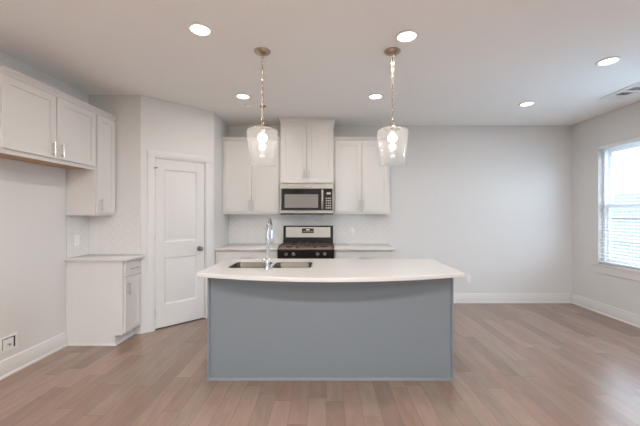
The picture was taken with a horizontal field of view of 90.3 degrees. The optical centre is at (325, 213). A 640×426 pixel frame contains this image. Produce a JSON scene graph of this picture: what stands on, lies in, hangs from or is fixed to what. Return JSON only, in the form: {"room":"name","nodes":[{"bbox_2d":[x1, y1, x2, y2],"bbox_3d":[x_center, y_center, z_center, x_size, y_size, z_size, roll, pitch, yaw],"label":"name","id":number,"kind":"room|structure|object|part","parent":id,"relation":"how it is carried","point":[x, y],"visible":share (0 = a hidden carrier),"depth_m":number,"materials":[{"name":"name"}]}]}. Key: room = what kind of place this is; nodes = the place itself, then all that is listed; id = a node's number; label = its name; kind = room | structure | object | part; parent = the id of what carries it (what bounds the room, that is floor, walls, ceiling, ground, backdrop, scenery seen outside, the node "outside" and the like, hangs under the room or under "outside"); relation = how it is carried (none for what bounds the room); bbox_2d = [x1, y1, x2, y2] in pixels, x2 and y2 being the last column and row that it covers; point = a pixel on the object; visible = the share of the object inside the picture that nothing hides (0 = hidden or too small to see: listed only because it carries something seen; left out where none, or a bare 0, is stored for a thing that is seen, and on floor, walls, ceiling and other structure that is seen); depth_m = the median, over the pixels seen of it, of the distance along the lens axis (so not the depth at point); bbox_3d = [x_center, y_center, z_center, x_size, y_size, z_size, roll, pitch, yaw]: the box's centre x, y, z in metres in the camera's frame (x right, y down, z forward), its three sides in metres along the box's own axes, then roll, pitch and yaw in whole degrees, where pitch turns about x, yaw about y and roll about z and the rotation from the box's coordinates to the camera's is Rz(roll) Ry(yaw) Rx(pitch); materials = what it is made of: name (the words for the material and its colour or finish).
{"room":"kitchen","nodes":[
{"label":"kitchen","id":0,"kind":"room"},
{"bbox_2d":[0,50,88,360],"bbox_3d":[-2.780,0.009,0.657,0.120,2.743,8.515,0,0,0],"label":"wall","id":1,"kind":"structure","parent":0,"point":[32,196],"depth_m":2.95,"materials":[{"name":"paint"}]},
{"bbox_2d":[0,332,16,353],"bbox_3d":[-2.707,1.108,2.722,0.026,0.128,0.148,0,0,0],"label":"water supply box","id":2,"kind":"object","parent":1,"relation":"attached to","point":[7,343],"visible":1,"depth_m":2.72,"materials":[{"name":"white plastic"}]},
{"bbox_3d":[-2.715,1.112,2.717,0.004,0.088,0.090,0,0,0],"label":"plate","id":3,"kind":"part","parent":2,"relation":"part of","materials":[{"name":"white plastic"}]},
{"bbox_2d":[0,332,67,379],"bbox_3d":[-2.707,1.306,-0.139,0.026,0.148,6.922,0,0,0],"label":"baseboard","id":4,"kind":"structure","parent":1,"relation":"attached to","point":[19,361],"depth_m":2.92,"materials":[{"name":"paint"}]},
{"bbox_2d":[0,64,97,169],"bbox_3d":[-2.543,-0.779,2.836,0.352,0.648,0.981,0,0,0],"label":"upper cabinet","id":5,"kind":"object","parent":1,"relation":"attached to","point":[42,124],"visible":1,"depth_m":2.72,"materials":[{"name":"paint"}]},
{"bbox_3d":[-2.410,-0.765,2.593,0.020,0.550,0.472,0,0,0],"label":"door","id":6,"kind":"part","parent":5,"relation":"part of","materials":[{"name":"paint"}]},
{"bbox_3d":[-2.578,-0.471,2.836,0.280,0.008,0.979,0,0,0],"label":"panel","id":7,"kind":"part","parent":5,"relation":"part of","materials":[{"name":"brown wood"}]},
{"bbox_3d":[-2.553,-1.077,2.836,0.333,0.052,0.981,0,0,0],"label":"crown molding","id":8,"kind":"part","parent":5,"relation":"part of","materials":[{"name":"paint"}]},
{"bbox_3d":[-2.383,-0.570,2.791,0.033,0.130,0.010,0,0,0],"label":"handle","id":9,"kind":"part","parent":5,"relation":"part of","materials":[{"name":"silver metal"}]},
{"bbox_3d":[-2.383,-0.570,2.881,0.033,0.130,0.010,0,0,0],"label":"handle","id":10,"kind":"part","parent":5,"relation":"part of","materials":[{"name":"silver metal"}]},
{"bbox_3d":[-2.410,-0.765,3.078,0.020,0.550,0.472,0,0,0],"label":"door","id":11,"kind":"part","parent":5,"relation":"part of","materials":[{"name":"paint"}]},
{"bbox_2d":[66,216,88,257],"bbox_3d":[-2.716,0.244,3.483,0.008,0.441,0.312,0,0,0],"label":"tile backsplash","id":12,"kind":"structure","parent":1,"relation":"attached to","point":[75,225],"depth_m":3.47,"materials":[{"name":"tile"}]},
{"bbox_2d":[74,235,78,245],"bbox_3d":[-2.708,0.290,3.455,0.008,0.116,0.072,0,0,0],"label":"wall outlet","id":13,"kind":"object","parent":12,"relation":"attached to","point":[76,237],"visible":1,"depth_m":3.45,"materials":[{"name":"white plastic"}]},
{"bbox_2d":[66,108,116,215],"bbox_3d":[-2.543,-0.541,3.482,0.352,1.122,0.310,0,0,0],"label":"upper cabinet","id":14,"kind":"object","parent":1,"relation":"attached to","point":[89,192],"visible":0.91,"depth_m":3.35,"materials":[{"name":"paint"}]},
{"bbox_3d":[-2.410,-0.521,3.484,0.020,1.038,0.282,0,0,0],"label":"door","id":15,"kind":"part","parent":14,"relation":"part of","materials":[{"name":"paint"}]},
{"bbox_3d":[-2.553,-1.077,3.482,0.333,0.052,0.310,0,0,0],"label":"crown molding","id":16,"kind":"part","parent":14,"relation":"part of","materials":[{"name":"paint"}]},
{"bbox_2d":[89,95,140,333],"bbox_3d":[-2.422,0.009,3.702,0.595,2.743,0.110,0,0,0],"label":"wall","id":17,"kind":"structure","parent":0,"point":[127,108],"depth_m":3.65,"materials":[{"name":"paint"}]},
{"bbox_2d":[89,209,140,253],"bbox_3d":[-2.418,0.207,3.643,0.585,0.515,0.008,0,0,0],"label":"tile backsplash","id":18,"kind":"structure","parent":17,"relation":"attached to","point":[120,232],"depth_m":3.64,"materials":[{"name":"tile"}]},
{"bbox_2d":[141,95,213,333],"bbox_3d":[-1.853,0.009,3.997,0.880,2.743,0.110,0,0,-45],"label":"wall","id":19,"kind":"structure","parent":0,"point":[166,126],"depth_m":3.85,"materials":[{"name":"paint"}]},
{"bbox_2d":[154,158,204,328],"bbox_3d":[-1.807,0.355,3.957,0.625,2.022,0.102,0,0,-45],"label":"door","id":20,"kind":"structure","parent":19,"relation":"in","point":[179,185],"depth_m":3.97,"materials":[{"name":"paint"}]},
{"bbox_2d":[147,149,211,332],"bbox_3d":[-1.838,0.317,4.003,0.776,2.126,0.123,0,0,-45],"label":"door frame","id":21,"kind":"structure","parent":19,"relation":"attached to","point":[151,154],"depth_m":3.74,"materials":[{"name":"paint"}]},
{"bbox_2d":[214,112,228,264],"bbox_3d":[-1.558,0.009,4.592,0.110,2.743,0.646,0,0,0],"label":"wall","id":22,"kind":"structure","parent":0,"point":[221,128],"depth_m":4.49,"materials":[{"name":"paint"}]},
{"bbox_2d":[0,0,639,124],"bbox_3d":[0.540,-1.403,0.657,6.760,0.080,8.755,0,0,0],"label":"ceiling","id":23,"kind":"structure","parent":0,"point":[470,62],"depth_m":2.74,"materials":[{"name":"paint"}]},
{"bbox_2d":[187,22,212,36],"bbox_3d":[-0.930,-1.358,2.350,0.180,0.010,0.180,0,0,0],"label":"recessed light","id":24,"kind":"object","parent":23,"relation":"in","point":[197,28],"visible":1,"depth_m":2.35,"materials":[{"name":"white plastic"}]},
{"bbox_2d":[235,93,250,99],"bbox_3d":[-0.963,-1.358,3.690,0.180,0.010,0.180,0,0,0],"label":"recessed light","id":25,"kind":"object","parent":23,"relation":"in","point":[239,95],"visible":1,"depth_m":3.69,"materials":[{"name":"white plastic"}]},
{"bbox_2d":[247,47,277,164],"bbox_3d":[-0.533,-0.886,2.670,0.260,0.954,0.260,0,0,0],"label":"pendant light","id":26,"kind":"object","parent":23,"relation":"hanging from","point":[260,51],"visible":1,"depth_m":2.66,"materials":[{"name":"silver metal"}]},
{"bbox_3d":[-0.533,-1.051,2.670,0.019,0.572,0.019,0,0,45],"label":"chain","id":27,"kind":"part","parent":26,"relation":"part of","materials":[{"name":"silver metal"}]},
{"bbox_3d":[-0.533,-0.633,2.670,0.074,0.072,0.074,0,0,0],"label":"bulb","id":28,"kind":"part","parent":26,"relation":"part of","materials":[{"name":"white glass"}]},
{"bbox_2d":[368,93,382,99],"bbox_3d":[0.574,-1.358,3.690,0.180,0.010,0.180,0,0,0],"label":"recessed light","id":29,"kind":"object","parent":23,"relation":"in","point":[374,96],"visible":1,"depth_m":3.68,"materials":[{"name":"white plastic"}]},
{"bbox_2d":[377,47,408,163],"bbox_3d":[0.559,-0.886,2.670,0.260,0.954,0.260,0,0,0],"label":"pendant light","id":30,"kind":"object","parent":23,"relation":"hanging from","point":[393,51],"visible":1,"depth_m":2.66,"materials":[{"name":"silver metal"}]},
{"bbox_3d":[0.559,-1.051,2.670,0.019,0.572,0.019,0,0,45],"label":"chain","id":31,"kind":"part","parent":30,"relation":"part of","materials":[{"name":"silver metal"}]},
{"bbox_3d":[0.559,-0.633,2.670,0.074,0.072,0.074,0,0,0],"label":"bulb","id":32,"kind":"part","parent":30,"relation":"part of","materials":[{"name":"white glass"}]},
{"bbox_3d":[0.559,-0.560,2.670,0.260,0.302,0.260,0,0,0],"label":"lamp shade","id":33,"kind":"part","parent":30,"relation":"part of","materials":[{"name":"clear glass"}]},
{"bbox_2d":[395,29,418,42],"bbox_3d":[0.620,-1.358,2.440,0.180,0.010,0.180,0,0,0],"label":"recessed light","id":34,"kind":"object","parent":23,"relation":"in","point":[408,35],"visible":1,"depth_m":2.43,"materials":[{"name":"white plastic"}]},
{"bbox_2d":[519,101,535,106],"bbox_3d":[2.490,-1.358,3.940,0.180,0.010,0.180,0,0,0],"label":"recessed light","id":35,"kind":"object","parent":23,"relation":"in","point":[528,103],"visible":1,"depth_m":3.92,"materials":[{"name":"white plastic"}]},
{"bbox_2d":[595,56,621,65],"bbox_3d":[2.520,-1.358,2.840,0.180,0.010,0.180,0,0,0],"label":"recessed light","id":36,"kind":"object","parent":23,"relation":"in","point":[614,59],"visible":1,"depth_m":2.83,"materials":[{"name":"white plastic"}]},
{"bbox_2d":[599,82,639,98],"bbox_3d":[3.378,-1.359,3.530,0.290,0.008,0.480,0,0,0],"label":"ceiling vent","id":37,"kind":"object","parent":23,"relation":"in","point":[631,90],"visible":1,"depth_m":3.57,"materials":[{"name":"white plastic"}]},
{"bbox_2d":[0,303,639,425],"bbox_3d":[0.540,1.410,0.657,6.760,0.060,8.755,0,0,0],"label":"floor","id":38,"kind":"structure","parent":0,"point":[516,364],"depth_m":2.52,"materials":[{"name":"brown wood"}]},
{"bbox_2d":[66,258,140,345],"bbox_3d":[-2.397,0.938,3.479,0.642,0.882,0.332,0,0,0],"label":"base cabinet","id":39,"kind":"object","parent":38,"relation":"on","point":[103,298],"visible":0.98,"depth_m":3.33,"materials":[{"name":"paint"}]},
{"bbox_3d":[-2.439,1.370,3.477,0.502,0.019,0.328,0,0,0],"label":"shoe molding","id":40,"kind":"part","parent":39,"relation":"part of","materials":[{"name":"paint"}]},
{"bbox_2d":[64,254,144,260],"bbox_3d":[-2.396,0.481,3.474,0.646,0.031,0.344,0,0,0],"label":"countertop","id":41,"kind":"structure","parent":39,"relation":"on","point":[89,257],"depth_m":3.37,"materials":[{"name":"stone"}]},
{"bbox_3d":[-2.119,0.589,3.491,0.021,0.153,0.278,0,0,0],"label":"drawer","id":42,"kind":"part","parent":39,"relation":"part of","materials":[{"name":"paint"}]},
{"bbox_3d":[-2.120,0.969,3.491,0.020,0.582,0.278,0,0,0],"label":"door","id":43,"kind":"part","parent":39,"relation":"part of","materials":[{"name":"paint"}]},
{"bbox_2d":[215,250,277,263],"bbox_3d":[-1.077,0.938,4.587,0.846,0.882,0.652,0,0,0],"label":"base cabinet","id":44,"kind":"object","parent":38,"relation":"on","point":[220,256],"visible":0.2,"depth_m":4.29,"materials":[{"name":"paint"}]},
{"bbox_2d":[214,244,279,250],"bbox_3d":[-1.079,0.481,4.592,0.847,0.031,0.644,0,0,0],"label":"countertop","id":45,"kind":"structure","parent":44,"relation":"on","point":[228,247],"depth_m":4.37,"materials":[{"name":"stone"}]},
{"bbox_2d":[277,226,333,258],"bbox_3d":[-0.271,0.782,4.554,0.757,1.194,0.692,0,0,0],"label":"gas range","id":46,"kind":"object","parent":38,"relation":"on","point":[299,242],"visible":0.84,"depth_m":4.66,"materials":[{"name":"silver metal"}]},
{"bbox_3d":[-0.271,0.545,4.274,0.757,0.120,0.041,0,0,0],"label":"control panel","id":47,"kind":"part","parent":46,"relation":"part of","materials":[{"name":"black metal"}]},
{"bbox_2d":[278,242,333,249],"bbox_3d":[-0.271,0.458,4.580,0.757,0.052,0.639,0,0,0],"label":"cooktop","id":48,"kind":"object","parent":46,"relation":"in","point":[285,245],"depth_m":4.37,"materials":[{"name":"metal"}]},
{"bbox_3d":[-0.271,0.282,4.832,0.676,0.155,0.017,0,0,0],"label":"steel panel","id":49,"kind":"part","parent":46,"relation":"part of","materials":[{"name":"beige"}]},
{"bbox_2d":[207,278,453,380],"bbox_3d":[0.037,0.938,2.938,2.034,0.883,0.624,0,0,0],"label":"kitchen island","id":50,"kind":"object","parent":38,"relation":"on","point":[257,330],"visible":0.77,"depth_m":2.64,"materials":[{"name":"paint"}]},
{"bbox_3d":[-0.972,0.938,2.643,0.016,0.883,0.030,0,0,0],"label":"corner molding","id":51,"kind":"part","parent":50,"relation":"part of","materials":[{"name":"paint"}]},
{"bbox_2d":[197,259,463,281],"bbox_3d":[0.036,0.481,2.794,2.103,0.031,0.988,0,0,0],"label":"island countertop","id":52,"kind":"structure","parent":50,"relation":"on","point":[322,270],"depth_m":2.56,"materials":[{"name":"stone"}]},
{"bbox_2d":[255,218,273,269],"bbox_3d":[-0.525,0.253,2.759,0.131,0.425,0.248,0,0,0],"label":"kitchen faucet","id":53,"kind":"object","parent":52,"relation":"on","point":[266,260],"visible":1,"depth_m":2.66,"materials":[{"name":"silver metal"}]},
{"bbox_3d":[-0.490,0.203,2.764,0.027,0.326,0.224,0,0,0],"label":"spout","id":54,"kind":"part","parent":53,"relation":"part of","materials":[{"name":"silver metal"}]},
{"bbox_2d":[228,262,312,267],"bbox_3d":[-0.488,0.575,2.885,0.729,0.222,0.332,0,0,0],"label":"sink","id":55,"kind":"object","parent":52,"relation":"in","point":[238,264],"visible":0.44,"depth_m":3.04,"materials":[{"name":"metal"}]},
{"bbox_3d":[-0.676,0.575,2.885,0.354,0.222,0.332,0,0,0],"label":"bowl","id":56,"kind":"part","parent":55,"relation":"part of","materials":[{"name":"metal"}]},
{"bbox_3d":[-0.300,0.575,2.885,0.352,0.222,0.332,0,0,0],"label":"bowl","id":57,"kind":"part","parent":55,"relation":"part of","materials":[{"name":"metal"}]},
{"bbox_3d":[0.037,1.369,2.633,2.001,0.022,0.014,0,0,0],"label":"shoe molding","id":58,"kind":"part","parent":50,"relation":"part of","materials":[{"name":"paint"}]},
{"bbox_3d":[1.046,0.938,2.643,0.016,0.883,0.030,0,0,0],"label":"corner molding","id":59,"kind":"part","parent":50,"relation":"part of","materials":[{"name":"paint"}]},
{"bbox_2d":[334,250,393,258],"bbox_3d":[0.516,0.938,4.587,0.807,0.882,0.652,0,0,0],"label":"base cabinet","id":60,"kind":"object","parent":38,"relation":"on","point":[337,254],"visible":0.2,"depth_m":4.29,"materials":[{"name":"paint"}]},
{"bbox_2d":[333,244,395,250],"bbox_3d":[0.528,0.481,4.592,0.831,0.031,0.644,0,0,0],"label":"countertop","id":61,"kind":"structure","parent":60,"relation":"on","point":[337,247],"depth_m":4.37,"materials":[{"name":"stone"}]},
{"bbox_2d":[229,125,571,294],"bbox_3d":[0.540,0.009,4.975,6.760,2.743,0.120,0,0,0],"label":"wall","id":62,"kind":"structure","parent":0,"point":[491,204],"depth_m":4.92,"materials":[{"name":"paint"}]},
{"bbox_2d":[222,137,279,213],"bbox_3d":[-1.078,-0.548,4.732,0.848,1.112,0.350,0,0,0],"label":"upper cabinet","id":63,"kind":"object","parent":62,"relation":"attached to","point":[250,184],"visible":0.94,"depth_m":4.60,"materials":[{"name":"paint"}]},
{"bbox_3d":[-1.276,-0.532,4.600,0.392,1.010,0.020,0,0,0],"label":"door","id":64,"kind":"part","parent":63,"relation":"part of","materials":[{"name":"paint"}]},
{"bbox_3d":[-1.078,-1.079,4.742,0.848,0.052,0.331,0,0,0],"label":"crown molding","id":65,"kind":"part","parent":63,"relation":"part of","materials":[{"name":"paint"}]},
{"bbox_3d":[-0.875,-0.532,4.600,0.392,1.010,0.020,0,0,0],"label":"door","id":66,"kind":"part","parent":63,"relation":"part of","materials":[{"name":"paint"}]},
{"bbox_2d":[278,118,335,183],"bbox_3d":[-0.271,-0.891,4.692,0.829,0.936,0.430,0,0,0],"label":"upper cabinet","id":67,"kind":"object","parent":62,"relation":"attached to","point":[306,144],"visible":0.98,"depth_m":4.52,"materials":[{"name":"paint"}]},
{"bbox_3d":[-0.455,-0.865,4.520,0.360,0.860,0.020,0,0,0],"label":"door","id":68,"kind":"part","parent":67,"relation":"part of","materials":[{"name":"paint"}]},
{"bbox_2d":[280,184,333,213],"bbox_3d":[-0.271,-0.205,4.679,0.756,0.434,0.442,0,0,0],"label":"microwave","id":69,"kind":"object","parent":67,"relation":"attached to","point":[294,198],"visible":1,"depth_m":4.50,"materials":[{"name":"silver metal"}]},
{"bbox_3d":[-0.343,-0.201,4.509,0.579,0.302,0.022,0,0,0],"label":"door","id":70,"kind":"part","parent":69,"relation":"part of","materials":[{"name":"black glass"}]},
{"bbox_3d":[-0.051,-0.202,4.478,0.030,0.277,0.040,0,0,0],"label":"handle","id":71,"kind":"part","parent":69,"relation":"part of","materials":[{"name":"silver metal"}]},
{"bbox_3d":[0.019,-0.201,4.509,0.142,0.302,0.022,0,0,0],"label":"control panel","id":72,"kind":"part","parent":69,"relation":"part of","materials":[{"name":"black glass"}]},
{"bbox_3d":[-0.271,-1.333,4.702,0.829,0.052,0.411,0,0,0],"label":"crown molding","id":73,"kind":"part","parent":67,"relation":"part of","materials":[{"name":"paint"}]},
{"bbox_3d":[-0.086,-0.865,4.520,0.360,0.860,0.020,0,0,0],"label":"door","id":74,"kind":"part","parent":67,"relation":"part of","materials":[{"name":"paint"}]},
{"bbox_2d":[229,214,388,243],"bbox_3d":[-0.266,0.237,4.911,2.473,0.455,0.008,0,0,0],"label":"tile backsplash","id":75,"kind":"structure","parent":62,"relation":"attached to","point":[243,228],"depth_m":4.91,"materials":[{"name":"tile"}]},
{"bbox_2d":[350,227,353,234],"bbox_3d":[0.400,0.270,4.903,0.072,0.116,0.008,0,0,0],"label":"wall outlet","id":76,"kind":"object","parent":75,"relation":"attached to","point":[351,228],"visible":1,"depth_m":4.90,"materials":[{"name":"white plastic"}]},
{"bbox_2d":[333,137,389,213],"bbox_3d":[0.534,-0.548,4.732,0.844,1.112,0.350,0,0,0],"label":"upper cabinet","id":77,"kind":"object","parent":62,"relation":"attached to","point":[361,184],"visible":0.94,"depth_m":4.60,"materials":[{"name":"paint"}]},
{"bbox_3d":[0.323,-0.532,4.600,0.381,1.010,0.020,0,0,0],"label":"door","id":78,"kind":"part","parent":77,"relation":"part of","materials":[{"name":"paint"}]},
{"bbox_3d":[0.534,-1.079,4.742,0.844,0.052,0.331,0,0,0],"label":"crown molding","id":79,"kind":"part","parent":77,"relation":"part of","materials":[{"name":"paint"}]},
{"bbox_3d":[0.712,-0.532,4.600,0.381,1.010,0.020,0,0,0],"label":"door","id":80,"kind":"part","parent":77,"relation":"part of","materials":[{"name":"paint"}]},
{"bbox_2d":[466,275,469,282],"bbox_3d":[2.195,1.008,4.911,0.072,0.116,0.008,0,0,0],"label":"wall outlet","id":81,"kind":"object","parent":62,"relation":"attached to","point":[467,276],"visible":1,"depth_m":4.91,"materials":[{"name":"white plastic"}]},
{"bbox_2d":[454,293,570,302],"bbox_3d":[2.360,1.306,4.902,2.820,0.148,0.026,0,0,0],"label":"baseboard","id":82,"kind":"structure","parent":62,"relation":"attached to","point":[458,297],"depth_m":4.90,"materials":[{"name":"paint"}]},
{"bbox_2d":[572,101,639,314],"bbox_3d":[3.870,0.009,0.657,0.140,2.743,8.515,0,0,0],"label":"wall","id":83,"kind":"structure","parent":0,"point":[621,124],"depth_m":4.53,"materials":[{"name":"paint"}]},
{"bbox_2d":[571,293,639,327],"bbox_3d":[3.787,1.306,0.657,0.026,0.148,8.515,0,0,0],"label":"baseboard","id":84,"kind":"structure","parent":83,"relation":"attached to","point":[621,315],"depth_m":4.27,"materials":[{"name":"paint"}]},
{"bbox_2d":[592,263,639,281],"bbox_3d":[3.811,0.758,3.970,0.086,0.130,1.060,0,0,0],"label":"window sill","id":85,"kind":"structure","parent":83,"relation":"attached to","point":[617,271],"depth_m":4.11,"materials":[{"name":"paint"}]},
{"bbox_2d":[602,141,639,269],"bbox_3d":[3.897,-0.109,3.970,0.083,1.646,0.938,0,0,0],"label":"window","id":86,"kind":"structure","parent":83,"relation":"in","point":[610,201],"depth_m":4.36,"materials":[{"name":"white plastic"}]},
{"bbox_2d":[599,137,639,268],"bbox_3d":[3.828,-0.129,3.970,0.053,1.606,0.924,0,0,0],"label":"window blind","id":87,"kind":"object","parent":86,"relation":"attached to","point":[637,139],"visible":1,"depth_m":4.12,"materials":[{"name":"white plastic"}]},
{"bbox_3d":[3.828,-0.117,3.970,0.053,1.541,0.686,0,0,0],"label":"ladder cord","id":88,"kind":"part","parent":87,"relation":"part of","materials":[{"name":"white fabric"}]},
{"bbox_3d":[3.828,0.664,3.970,0.044,0.020,0.924,0,0,0],"label":"rail","id":89,"kind":"part","parent":87,"relation":"part of","materials":[{"name":"white plastic"}]},
{"bbox_3d":[3.891,0.264,3.970,0.028,0.812,0.849,0,0,0],"label":"sash","id":90,"kind":"part","parent":86,"relation":"part of","materials":[{"name":"white plastic"}]},
{"bbox_3d":[3.924,-0.487,3.970,0.028,0.802,0.849,0,0,0],"label":"sash","id":91,"kind":"part","parent":86,"relation":"part of","materials":[{"name":"white plastic"}]},
{"label":"outside","id":92,"kind":"structure","parent":0,"visible":0},
{"bbox_3d":[25.000,1.740,15.000,130.000,0.120,150.000,0,0,0],"label":"lawn","id":93,"kind":"structure","parent":92,"visible":0},
{"bbox_2d":[611,209,639,261],"bbox_3d":[8.026,0.759,8.508,0.148,1.840,22.016,0,0,0],"label":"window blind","id":94,"kind":"object","parent":93,"relation":"on","point":[613,216],"visible":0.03,"depth_m":8.48,"materials":[{"name":"white plastic"}]},
{"bbox_3d":[7.971,0.080,8.500,0.038,0.090,22.000,0,0,0],"label":"rail","id":95,"kind":"part","parent":94,"relation":"part of","materials":[{"name":"white plastic"}]},
{"bbox_3d":[7.971,0.730,8.500,0.038,0.090,22.000,0,0,0],"label":"rail","id":96,"kind":"part","parent":94,"relation":"part of","materials":[{"name":"white plastic"}]},
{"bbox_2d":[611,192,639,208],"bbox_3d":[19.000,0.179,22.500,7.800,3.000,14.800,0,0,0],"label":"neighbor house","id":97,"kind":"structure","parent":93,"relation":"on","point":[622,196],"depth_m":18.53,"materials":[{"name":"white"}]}
]}

